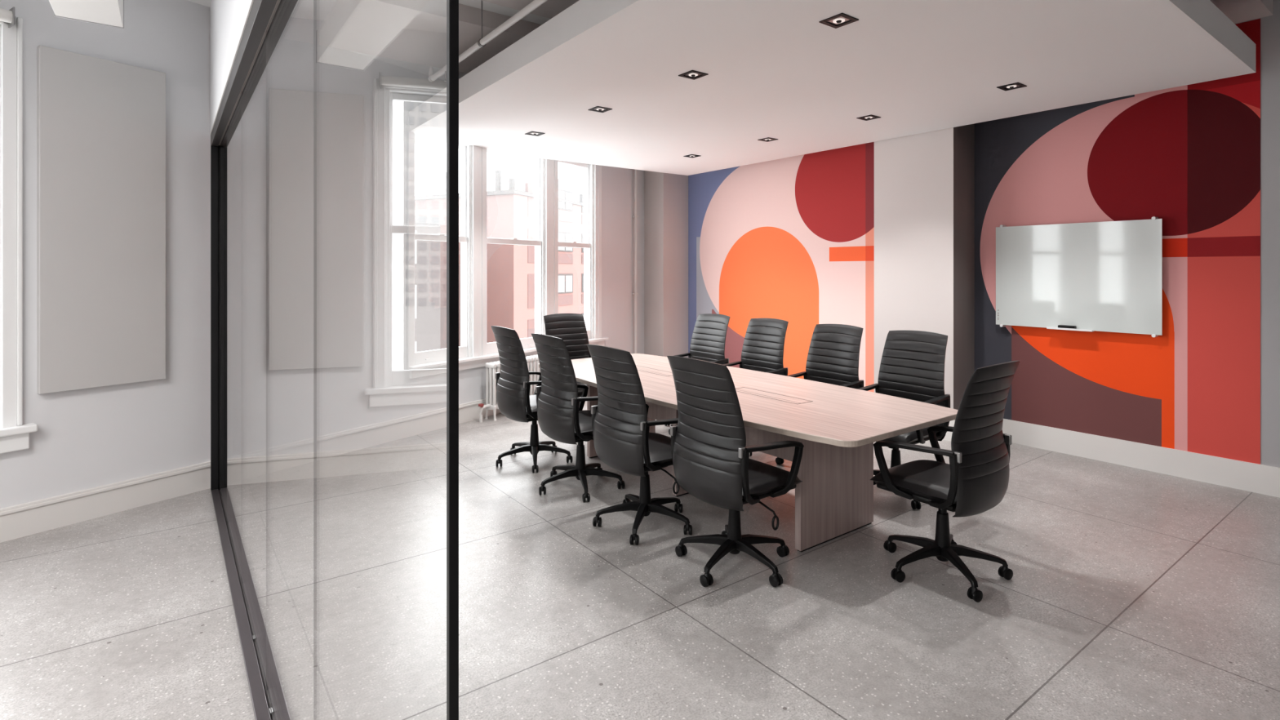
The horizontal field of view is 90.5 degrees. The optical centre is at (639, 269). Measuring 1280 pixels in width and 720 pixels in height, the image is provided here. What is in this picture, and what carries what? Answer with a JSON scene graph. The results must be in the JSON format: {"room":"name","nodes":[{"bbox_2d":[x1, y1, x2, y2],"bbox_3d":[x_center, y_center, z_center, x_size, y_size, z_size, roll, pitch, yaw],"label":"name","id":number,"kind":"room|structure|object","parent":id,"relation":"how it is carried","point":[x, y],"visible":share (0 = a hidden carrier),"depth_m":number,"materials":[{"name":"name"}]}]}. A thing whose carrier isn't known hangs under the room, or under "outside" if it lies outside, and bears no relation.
{"room":"office","nodes":[
{"label":"office","id":0,"kind":"room"},
{"bbox_2d":[209,0,251,136],"bbox_3d":[-1.626,-1.410,2.673,0.101,0.920,4.670,0,0,-37],"label":"wall partition","id":1,"kind":"structure","parent":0,"point":[227,17],"depth_m":3.55,"materials":[{"name":"paint"}]},
{"bbox_2d":[0,0,644,508],"bbox_3d":[-3.230,-0.160,4.412,0.160,3.420,13.350,0,0,33],"label":"wall","id":2,"kind":"structure","parent":0,"point":[84,438],"depth_m":5.01,"materials":[{"name":"paint"}]},
{"bbox_2d":[0,16,37,453],"bbox_3d":[-3.914,-0.211,3.291,0.233,2.502,1.125,0,0,33],"label":"window","id":3,"kind":"structure","parent":2,"relation":"in","point":[14,435],"depth_m":3.64,"materials":[{"name":"white"}]},
{"bbox_2d":[0,6,14,27],"bbox_3d":[-3.826,-1.435,3.217,0.097,0.100,0.937,0,0,33],"label":"roller blind","id":4,"kind":"object","parent":3,"relation":"attached to","point":[6,15],"visible":1,"depth_m":3.58,"materials":[{"name":"white fabric"}]},
{"bbox_2d":[36,44,165,394],"bbox_3d":[-3.372,-0.295,4.002,0.050,2.050,0.633,0,0,33],"label":"wall panel","id":5,"kind":"object","parent":2,"relation":"attached to","point":[101,123],"visible":1,"depth_m":3.96,"materials":[{"name":"grey fabric"}]},
{"bbox_2d":[0,387,533,542],"bbox_3d":[-3.300,1.455,4.129,0.032,0.190,12.200,0,0,33],"label":"baseboard","id":6,"kind":"structure","parent":2,"relation":"attached to","point":[24,519],"depth_m":4.26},
{"bbox_2d":[407,112,477,369],"bbox_3d":[-1.991,-0.266,6.293,0.177,2.392,0.849,0,0,33],"label":"window","id":7,"kind":"structure","parent":2,"relation":"in","point":[468,238],"depth_m":6.55,"materials":[{"name":"white"}]},
{"bbox_2d":[408,146,608,378],"bbox_3d":[-1.356,-0.224,7.222,0.233,2.477,3.095,0,0,33],"label":"window","id":8,"kind":"structure","parent":2,"relation":"in","point":[544,242],"depth_m":7.49,"materials":[{"name":"white wood"}]},
{"bbox_2d":[554,160,598,338],"bbox_3d":[-0.859,-0.266,8.032,0.177,2.392,0.869,0,0,33],"label":"window","id":9,"kind":"structure","parent":2,"relation":"in","point":[590,245],"depth_m":8.30,"materials":[{"name":"white"}]},
{"bbox_2d":[631,168,638,353],"bbox_3d":[-0.071,-0.160,9.051,0.052,3.420,0.086,0,0,-37],"label":"riser pipe","id":10,"kind":"object","parent":2,"relation":"attached to","point":[635,215],"visible":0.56,"depth_m":9.02,"materials":[{"name":"white metal"}]},
{"bbox_2d":[186,0,550,79],"bbox_3d":[-0.870,-1.945,1.160,12.790,0.150,13.300,0,0,-37],"label":"ceiling","id":11,"kind":"structure","parent":0,"point":[489,6],"depth_m":4.72,"materials":[{"name":"white paint"}]},
{"bbox_2d":[48,0,124,29],"bbox_3d":[-2.533,-1.609,2.834,0.286,0.523,1.572,0,0,-37],"label":"air duct","id":12,"kind":"object","parent":11,"relation":"hanging from","point":[110,13],"visible":1,"depth_m":3.32,"materials":[{"name":"grey paint"}]},
{"bbox_2d":[297,0,542,73],"bbox_3d":[-0.339,-1.810,5.843,5.747,0.120,1.120,0,0,-37],"label":"ceiling beam","id":13,"kind":"structure","parent":11,"relation":"attached to","point":[412,31],"depth_m":4.64,"materials":[{"name":"paint"}]},
{"bbox_2d":[428,0,547,81],"bbox_3d":[0.543,-1.663,2.151,0.054,0.414,7.564,0,0,-37],"label":"pipe","id":14,"kind":"object","parent":11,"relation":"hanging from","point":[482,42],"visible":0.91,"depth_m":4.21,"materials":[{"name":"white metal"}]},
{"bbox_2d":[481,0,579,18],"bbox_3d":[0.590,-1.810,4.596,5.747,0.120,1.170,0,0,-37],"label":"ceiling beam","id":15,"kind":"structure","parent":11,"relation":"attached to","point":[549,9],"depth_m":4.20,"materials":[{"name":"paint"}]},
{"bbox_2d":[1209,0,1272,23],"bbox_3d":[1.715,-1.810,3.083,5.747,0.120,1.100,0,0,-37],"label":"ceiling beam","id":16,"kind":"structure","parent":11,"relation":"attached to","point":[1237,11],"depth_m":4.26,"materials":[{"name":"paint"}]},
{"bbox_2d":[0,396,1279,719],"bbox_3d":[-0.749,1.610,1.250,12.490,0.120,12.900,0,0,-37],"label":"floor","id":17,"kind":"structure","parent":0,"point":[1131,593],"depth_m":2.95,"materials":[{"name":"tile"}]},
{"bbox_2d":[209,0,458,719],"bbox_3d":[-1.608,0.299,2.644,0.106,2.502,4.600,0,0,-37],"label":"glass wall","id":18,"kind":"structure","parent":17,"relation":"on","point":[253,477],"depth_m":2.29,"materials":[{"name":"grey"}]},
{"bbox_2d":[478,354,540,422],"bbox_3d":[-1.342,1.259,6.875,0.157,0.588,1.062,0,0,33],"label":"radiator","id":19,"kind":"object","parent":17,"relation":"on","point":[495,366],"visible":0.34,"depth_m":6.58,"materials":[{"name":"white metal"}]},
{"bbox_2d":[490,325,573,472],"bbox_3d":[-0.875,0.996,5.135,0.610,1.109,0.620,0,0,-37],"label":"office chair","id":20,"kind":"object","parent":17,"relation":"on","point":[515,402],"visible":0.88,"depth_m":4.94,"materials":[{"name":"black leather"}]},
{"bbox_2d":[543,313,591,397],"bbox_3d":[-0.612,0.996,6.199,0.616,1.109,0.608,0,0,-37],"label":"office chair","id":21,"kind":"object","parent":17,"relation":"on","point":[570,327],"visible":0.3,"depth_m":6.38,"materials":[{"name":"black leather"}]},
{"bbox_2d":[531,333,625,502],"bbox_3d":[-0.443,0.996,4.521,0.620,1.109,0.629,0,0,-37],"label":"office chair","id":22,"kind":"object","parent":17,"relation":"on","point":[561,416],"visible":0.92,"depth_m":4.33,"materials":[{"name":"black leather"}]},
{"bbox_2d":[586,344,692,545],"bbox_3d":[0.028,0.996,3.869,0.641,1.109,0.616,0,0,-37],"label":"office chair","id":23,"kind":"object","parent":17,"relation":"on","point":[623,441],"visible":0.97,"depth_m":3.68,"materials":[{"name":"black leather"}]},
{"bbox_2d":[664,313,729,435],"bbox_3d":[0.521,0.996,6.151,0.635,1.109,0.613,0,0,-37],"label":"office chair","id":24,"kind":"object","parent":17,"relation":"on","point":[708,341],"visible":0.41,"depth_m":6.28,"materials":[{"name":"black leather"}]},
{"bbox_2d":[666,355,804,586],"bbox_3d":[0.500,0.996,3.331,0.624,1.109,0.613,0,0,-37],"label":"office chair","id":25,"kind":"object","parent":17,"relation":"on","point":[712,463],"visible":1,"depth_m":3.17,"materials":[{"name":"black leather"}]},
{"bbox_2d":[538,353,958,551],"bbox_3d":[0.482,1.179,4.578,1.350,0.742,3.170,0,0,-37],"label":"conference table","id":26,"kind":"object","parent":17,"relation":"on","point":[837,427],"visible":0.55,"depth_m":3.73,"materials":[{"name":"brown wood"}]},
{"bbox_2d":[722,318,788,456],"bbox_3d":[0.948,0.996,5.598,0.613,1.109,0.611,0,0,-37],"label":"office chair","id":27,"kind":"object","parent":17,"relation":"on","point":[762,349],"visible":0.47,"depth_m":5.70,"materials":[{"name":"black leather"}]},
{"bbox_2d":[775,324,863,464],"bbox_3d":[1.398,0.996,4.948,0.625,1.109,0.605,0,0,-37],"label":"office chair","id":28,"kind":"object","parent":17,"relation":"on","point":[833,353],"visible":0.56,"depth_m":5.08,"materials":[{"name":"black leather"}]},
{"bbox_2d":[857,330,950,509],"bbox_3d":[1.766,0.996,4.417,0.637,1.109,0.620,0,0,-37],"label":"office chair","id":29,"kind":"object","parent":17,"relation":"on","point":[912,366],"visible":0.54,"depth_m":4.48,"materials":[{"name":"black leather"}]},
{"bbox_2d":[870,360,1019,602],"bbox_3d":[1.556,0.996,3.265,0.615,1.109,0.636,0,0,-37],"label":"office chair","id":30,"kind":"object","parent":17,"relation":"on","point":[975,481],"visible":1,"depth_m":3.08,"materials":[{"name":"black leather"}]},
{"bbox_2d":[644,170,688,357],"bbox_3d":[0.321,-0.160,9.376,0.470,3.420,0.660,0,0,-37],"label":"pillar corner","id":31,"kind":"structure","parent":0,"point":[665,194],"depth_m":9.12,"materials":[{"name":"paint"}]},
{"bbox_2d":[688,142,874,392],"bbox_3d":[1.685,-0.198,7.933,0.004,3.095,3.280,0,0,-37],"label":"wall mural","id":32,"kind":"object","parent":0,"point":[791,239],"visible":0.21,"depth_m":7.74,"materials":[{"name":"paint"}]},
{"bbox_2d":[408,0,1255,175],"bbox_3d":[0.774,-1.377,5.229,3.885,0.185,5.626,0,0,-37],"label":"ceiling","id":33,"kind":"structure","parent":0,"point":[775,71],"depth_m":4.13,"materials":[{"name":"white paint"}]},
{"bbox_2d":[524,131,545,136],"bbox_3d":[-0.990,-1.280,5.976,0.141,0.011,0.141,0,0,-37],"label":"recessed light","id":34,"kind":"object","parent":33,"relation":"in","point":[531,133],"visible":1,"depth_m":5.96,"materials":[{"name":"black"}]},
{"bbox_2d":[587,106,612,112],"bbox_3d":[-0.319,-1.280,5.073,0.141,0.011,0.141,0,0,-37],"label":"recessed light","id":35,"kind":"object","parent":33,"relation":"in","point":[601,109],"visible":1,"depth_m":5.07,"materials":[{"name":"black metal"}]},
{"bbox_2d":[683,154,700,157],"bbox_3d":[0.588,-1.280,7.150,0.141,0.011,0.141,0,0,-37],"label":"recessed light","id":36,"kind":"object","parent":33,"relation":"in","point":[690,155],"visible":1,"depth_m":7.15,"materials":[{"name":"black"}]},
{"bbox_2d":[678,70,708,79],"bbox_3d":[0.350,-1.280,4.175,0.141,0.011,0.141,0,0,-37],"label":"recessed light","id":37,"kind":"object","parent":33,"relation":"in","point":[692,74],"visible":1,"depth_m":4.17,"materials":[{"name":"black metal"}]},
{"bbox_2d":[757,137,777,142],"bbox_3d":[1.260,-1.280,6.247,0.141,0.011,0.141,0,0,-37],"label":"recessed light","id":38,"kind":"object","parent":33,"relation":"in","point":[768,139],"visible":1,"depth_m":6.24,"materials":[{"name":"black"}]},
{"bbox_2d":[818,13,858,28],"bbox_3d":[1.025,-1.280,3.268,0.141,0.011,0.141,0,0,-37],"label":"recessed light","id":39,"kind":"object","parent":33,"relation":"in","point":[841,20],"visible":1,"depth_m":3.26,"materials":[{"name":"black metal"}]},
{"bbox_2d":[856,115,880,120],"bbox_3d":[1.928,-1.280,5.349,0.141,0.011,0.141,0,0,-37],"label":"recessed light","id":40,"kind":"object","parent":33,"relation":"in","point":[868,117],"visible":1,"depth_m":5.34,"materials":[{"name":"black"}]},
{"bbox_2d":[996,82,1026,90],"bbox_3d":[2.603,-1.280,4.442,0.141,0.011,0.141,0,0,-37],"label":"recessed light","id":41,"kind":"object","parent":33,"relation":"in","point":[1017,85],"visible":1,"depth_m":4.44,"materials":[{"name":"black metal"}]},
{"bbox_2d":[874,123,974,409],"bbox_3d":[2.751,-0.160,6.177,0.390,3.420,0.804,0,0,-37],"label":"pillar","id":42,"kind":"structure","parent":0,"point":[924,183],"depth_m":5.94,"materials":[{"name":"paint"}]},
{"bbox_2d":[1235,0,1279,467],"bbox_3d":[4.160,-0.160,4.778,0.200,3.420,12.700,0,0,-37],"label":"wall","id":43,"kind":"structure","parent":0,"point":[1269,25],"depth_m":4.36,"materials":[{"name":"grey paint"}]},
{"bbox_2d":[995,216,1162,337],"bbox_3d":[3.588,0.054,5.275,0.116,0.920,1.200,0,0,-37],"label":"whiteboard","id":44,"kind":"object","parent":43,"relation":"attached to","point":[1106,276],"visible":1,"depth_m":5.21,"materials":[{"name":"white glass"}]},
{"bbox_2d":[1057,324,1076,328],"bbox_3d":[3.551,0.476,5.275,0.045,0.028,0.124,0,0,-37],"label":"eraser","id":45,"kind":"object","parent":44,"relation":"on","point":[1059,326],"visible":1,"depth_m":5.26,"materials":[{"name":"black plastic"}]},
{"bbox_2d":[1046,326,1094,331],"bbox_3d":[3.563,0.491,5.257,0.054,0.016,0.330,0,0,-37],"label":"tray","id":46,"kind":"object","parent":44,"relation":"on","point":[1078,328],"depth_m":5.21,"materials":[{"name":"white metal"}]},
{"bbox_2d":[942,418,1279,497],"bbox_3d":[4.126,1.450,4.314,0.410,0.200,11.995,0,0,-37],"label":"baseboard","id":47,"kind":"structure","parent":43,"relation":"attached to","point":[1264,479],"depth_m":4.88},
{"bbox_2d":[974,18,1260,464],"bbox_3d":[3.728,-0.198,5.187,0.004,3.095,1.947,0,0,-37],"label":"wall mural","id":48,"kind":"object","parent":43,"relation":"attached to","point":[1188,157],"visible":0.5,"depth_m":4.89,"materials":[{"name":"paint"}]},
{"label":"outside","id":49,"kind":"structure","parent":0,"visible":0},
{"bbox_2d":[414,215,445,351],"bbox_3d":[-20.908,8.250,33.214,10.200,22.600,17.900,0,0,37],"label":"brick building","id":50,"kind":"structure","parent":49,"point":[427,253],"depth_m":36.47,"materials":[{"name":"grey brick"}]},
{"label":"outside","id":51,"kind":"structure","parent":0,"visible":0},
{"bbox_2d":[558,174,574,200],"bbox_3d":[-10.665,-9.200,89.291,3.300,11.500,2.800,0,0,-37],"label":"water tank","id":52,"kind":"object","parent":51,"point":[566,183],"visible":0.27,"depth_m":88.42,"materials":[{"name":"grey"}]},
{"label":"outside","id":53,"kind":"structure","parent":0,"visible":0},
{"bbox_2d":[414,162,584,348],"bbox_3d":[-11.268,5.975,51.184,12.300,27.150,12.700,0,0,26],"label":"brick building","id":54,"kind":"structure","parent":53,"point":[510,212],"depth_m":44.43,"materials":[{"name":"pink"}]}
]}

